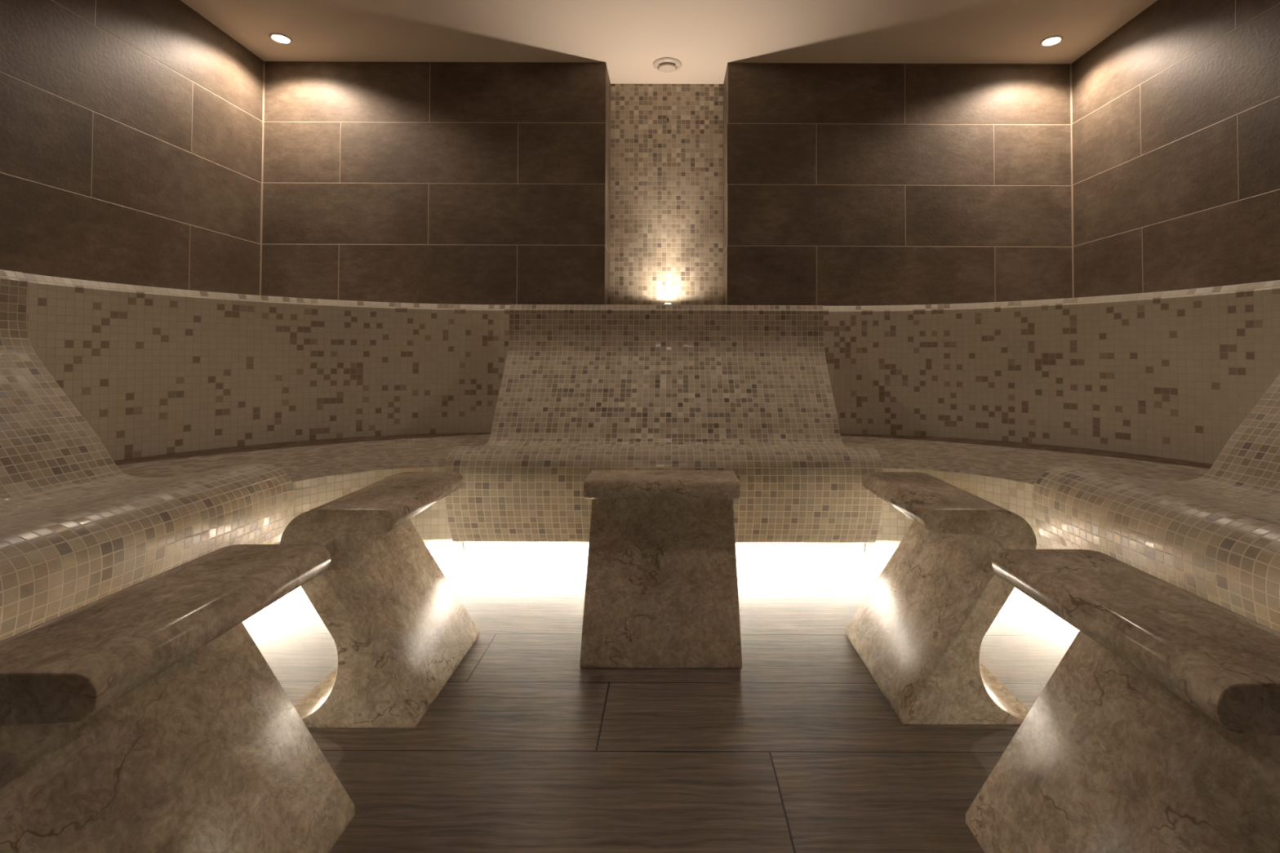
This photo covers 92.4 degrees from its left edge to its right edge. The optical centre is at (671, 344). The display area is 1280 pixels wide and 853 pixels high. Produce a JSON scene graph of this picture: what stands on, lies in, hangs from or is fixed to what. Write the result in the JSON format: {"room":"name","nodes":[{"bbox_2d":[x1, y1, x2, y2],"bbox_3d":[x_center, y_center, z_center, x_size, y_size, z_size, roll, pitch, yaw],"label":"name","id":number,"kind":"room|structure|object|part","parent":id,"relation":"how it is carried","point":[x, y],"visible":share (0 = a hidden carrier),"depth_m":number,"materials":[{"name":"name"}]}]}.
{"room":"spa","nodes":[
{"label":"spa","id":0,"kind":"room"},
{"bbox_2d":[0,0,264,295],"bbox_3d":[-1.998,-0.309,0.968,0.001,2.246,4.022,0,-1,0],"label":"wall","id":1,"kind":"structure","parent":0,"point":[131,131],"depth_m":2.25,"materials":[{"name":"brown tile"}]},
{"bbox_2d":[242,557,1079,852],"bbox_3d":[-0.025,0.820,0.944,3.952,0.001,4.022,0,-1,0],"label":"floor","id":2,"kind":"structure","parent":0,"point":[798,748],"depth_m":1.28,"materials":[{"name":"brown wood"}]},
{"bbox_2d":[0,269,293,640],"bbox_3d":[-1.546,0.295,1.066,0.885,1.045,1.456,0,-1,0],"label":"lounger","id":3,"kind":"object","parent":2,"relation":"on","point":[77,531],"visible":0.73,"depth_m":1.49,"materials":[{"name":"beige mosaic tile"}]},
{"bbox_3d":[-1.794,0.094,1.070,0.387,0.645,1.456,0,-1,0],"label":"backrest","id":4,"kind":"part","parent":3,"relation":"part of","materials":[{"name":"beige tile"}]},
{"bbox_3d":[-1.405,0.375,1.064,0.393,0.086,1.456,0,-1,0],"label":"seat","id":5,"kind":"part","parent":3,"relation":"part of","materials":[{"name":"beige tile"}]},
{"bbox_2d":[0,544,355,852],"bbox_3d":[-0.702,0.582,0.856,0.301,0.469,0.442,0,-1,0],"label":"stool","id":6,"kind":"object","parent":2,"relation":"on","point":[146,716],"visible":1,"depth_m":0.83,"materials":[{"name":"brown stone"}]},
{"bbox_3d":[-0.724,0.392,0.860,0.248,0.090,0.442,0,-1,0],"label":"seat","id":7,"kind":"part","parent":6,"relation":"part of","materials":[{"name":"beige stone"}]},
{"bbox_2d":[22,272,510,559],"bbox_3d":[-1.374,0.323,2.379,1.242,1.045,1.167,0,-1,0],"label":"bench","id":8,"kind":"object","parent":2,"relation":"on","point":[342,397],"visible":0.41,"depth_m":2.38,"materials":[{"name":"beige tile"}]},
{"bbox_3d":[-1.374,0.099,2.383,1.242,0.596,1.167,0,-1,0],"label":"backrest","id":9,"kind":"part","parent":8,"relation":"part of","materials":[{"name":"beige tile"}]},
{"bbox_3d":[-1.356,0.411,2.342,1.204,0.028,1.098,0,-1,0],"label":"seat","id":10,"kind":"part","parent":8,"relation":"part of","materials":[{"name":"tile"}]},
{"bbox_2d":[280,471,479,728],"bbox_3d":[-0.702,0.596,1.545,0.301,0.469,0.442,0,-1,0],"label":"stool","id":11,"kind":"object","parent":2,"relation":"on","point":[399,630],"visible":0.91,"depth_m":1.40,"materials":[{"name":"brown stone"}]},
{"bbox_3d":[-0.724,0.407,1.549,0.248,0.090,0.442,0,-1,0],"label":"seat","id":12,"kind":"part","parent":11,"relation":"part of","materials":[{"name":"beige stone"}]},
{"bbox_2d":[579,470,742,668],"bbox_3d":[-0.026,0.602,1.735,0.419,0.469,0.301,0,-1,0],"label":"stool","id":13,"kind":"object","parent":2,"relation":"on","point":[661,585],"visible":1,"depth_m":1.68,"materials":[{"name":"brown stone"}]},
{"bbox_3d":[-0.025,0.413,1.761,0.419,0.090,0.248,0,-1,0],"label":"seat","id":14,"kind":"part","parent":13,"relation":"part of","materials":[{"name":"beige stone"}]},
{"bbox_2d":[444,304,883,559],"bbox_3d":[-0.024,0.330,2.476,1.456,1.045,0.885,0,-1,0],"label":"lounger","id":15,"kind":"object","parent":2,"relation":"on","point":[746,390],"visible":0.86,"depth_m":2.57,"materials":[{"name":"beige mosaic tile"}]},
{"bbox_3d":[-0.024,0.406,2.333,1.456,0.086,0.393,0,-1,0],"label":"seat","id":16,"kind":"part","parent":15,"relation":"part of","materials":[{"name":"beige tile"}]},
{"bbox_3d":[-0.023,0.135,2.729,1.456,0.645,0.387,0,-1,0],"label":"backrest","id":17,"kind":"part","parent":15,"relation":"part of","materials":[{"name":"beige tile"}]},
{"bbox_2d":[845,471,1036,724],"bbox_3d":[0.657,0.601,1.564,0.301,0.469,0.442,0,-1,0],"label":"stool","id":18,"kind":"object","parent":2,"relation":"on","point":[919,631],"visible":0.94,"depth_m":1.42,"materials":[{"name":"brown stone"}]},
{"bbox_3d":[0.680,0.411,1.568,0.248,0.090,0.442,0,-1,0],"label":"seat","id":19,"kind":"part","parent":18,"relation":"part of","materials":[{"name":"beige stone"}]},
{"bbox_2d":[822,280,1279,559],"bbox_3d":[1.327,0.332,2.379,1.242,1.045,1.167,0,-1,0],"label":"bench","id":20,"kind":"object","parent":2,"relation":"on","point":[984,400],"visible":0.43,"depth_m":2.39,"materials":[{"name":"beige tile"}]},
{"bbox_3d":[1.308,0.419,2.342,1.204,0.028,1.098,0,-1,0],"label":"seat","id":21,"kind":"part","parent":20,"relation":"part of","materials":[{"name":"tile"}]},
{"bbox_3d":[1.328,0.107,2.383,1.242,0.596,1.167,0,-1,0],"label":"backrest","id":22,"kind":"part","parent":20,"relation":"part of","materials":[{"name":"beige tile"}]},
{"bbox_2d":[965,549,1279,852],"bbox_3d":[0.659,0.586,0.843,0.301,0.469,0.442,0,-1,0],"label":"stool","id":23,"kind":"object","parent":2,"relation":"on","point":[1157,729],"visible":1,"depth_m":0.84,"materials":[{"name":"brown stone"}]},
{"bbox_3d":[0.682,0.396,0.847,0.248,0.090,0.442,0,-1,0],"label":"seat","id":24,"kind":"part","parent":23,"relation":"part of","materials":[{"name":"beige stone"}]},
{"bbox_2d":[1032,373,1279,632],"bbox_3d":[1.499,0.305,1.066,0.885,1.045,1.456,0,-1,0],"label":"lounger","id":25,"kind":"object","parent":2,"relation":"on","point":[1215,537],"visible":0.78,"depth_m":1.43,"materials":[{"name":"beige mosaic tile"},{"name":"glossy mosaic tile"}]},
{"bbox_3d":[1.358,0.384,1.064,0.393,0.086,1.456,0,-1,0],"label":"seat","id":26,"kind":"part","parent":25,"relation":"part of","materials":[{"name":"beige tile"}]},
{"bbox_3d":[1.748,0.106,1.070,0.387,0.645,1.456,0,-1,0],"label":"backrest","id":27,"kind":"part","parent":25,"relation":"part of","materials":[{"name":"beige tile"}]},
{"bbox_2d":[260,61,1073,306],"bbox_3d":[-0.022,-0.258,3.096,3.952,2.246,0.235,0,-1,0],"label":"wall","id":28,"kind":"structure","parent":0,"point":[420,182],"depth_m":2.99,"materials":[{"name":"brown tile"}]},
{"bbox_2d":[609,83,723,305],"bbox_3d":[-0.025,-0.556,3.220,0.595,1.646,0.001,0,-1,0],"label":"wall niche","id":29,"kind":"object","parent":28,"relation":"in","point":[666,179],"visible":0.6,"depth_m":3.23,"materials":[{"name":"tile"}]},
{"bbox_2d":[181,0,1156,84],"bbox_3d":[-0.018,-1.423,1.109,3.952,0.001,4.258,0,-1,0],"label":"ceiling","id":30,"kind":"structure","parent":0,"point":[705,36],"depth_m":2.70,"materials":[{"name":"paint"}]},
{"bbox_2d":[268,32,293,44],"bbox_3d":[-1.774,-1.391,2.785,0.092,0.005,0.092,0,-1,0],"label":"recessed light","id":31,"kind":"object","parent":30,"relation":"in","point":[278,37],"visible":1,"depth_m":2.78,"materials":[{"name":"white glass"}]},
{"bbox_2d":[653,57,681,72],"bbox_3d":[-0.019,-1.370,3.021,0.143,0.026,0.143,0,-1,0],"label":"ceiling vent","id":32,"kind":"object","parent":30,"relation":"in","point":[665,64],"visible":1,"depth_m":3.00,"materials":[{"name":"beige plastic"}]},
{"bbox_2d":[1040,35,1063,46],"bbox_3d":[1.728,-1.380,2.785,0.092,0.005,0.092,0,-1,0],"label":"recessed light","id":33,"kind":"object","parent":30,"relation":"in","point":[1052,40],"visible":1,"depth_m":2.78,"materials":[{"name":"white glass"}]},
{"bbox_2d":[1071,0,1279,297],"bbox_3d":[1.954,-0.296,0.968,0.001,2.246,4.022,0,-1,0],"label":"wall","id":34,"kind":"structure","parent":0,"point":[1175,112],"depth_m":2.35,"materials":[{"name":"brown tile"}]}
]}

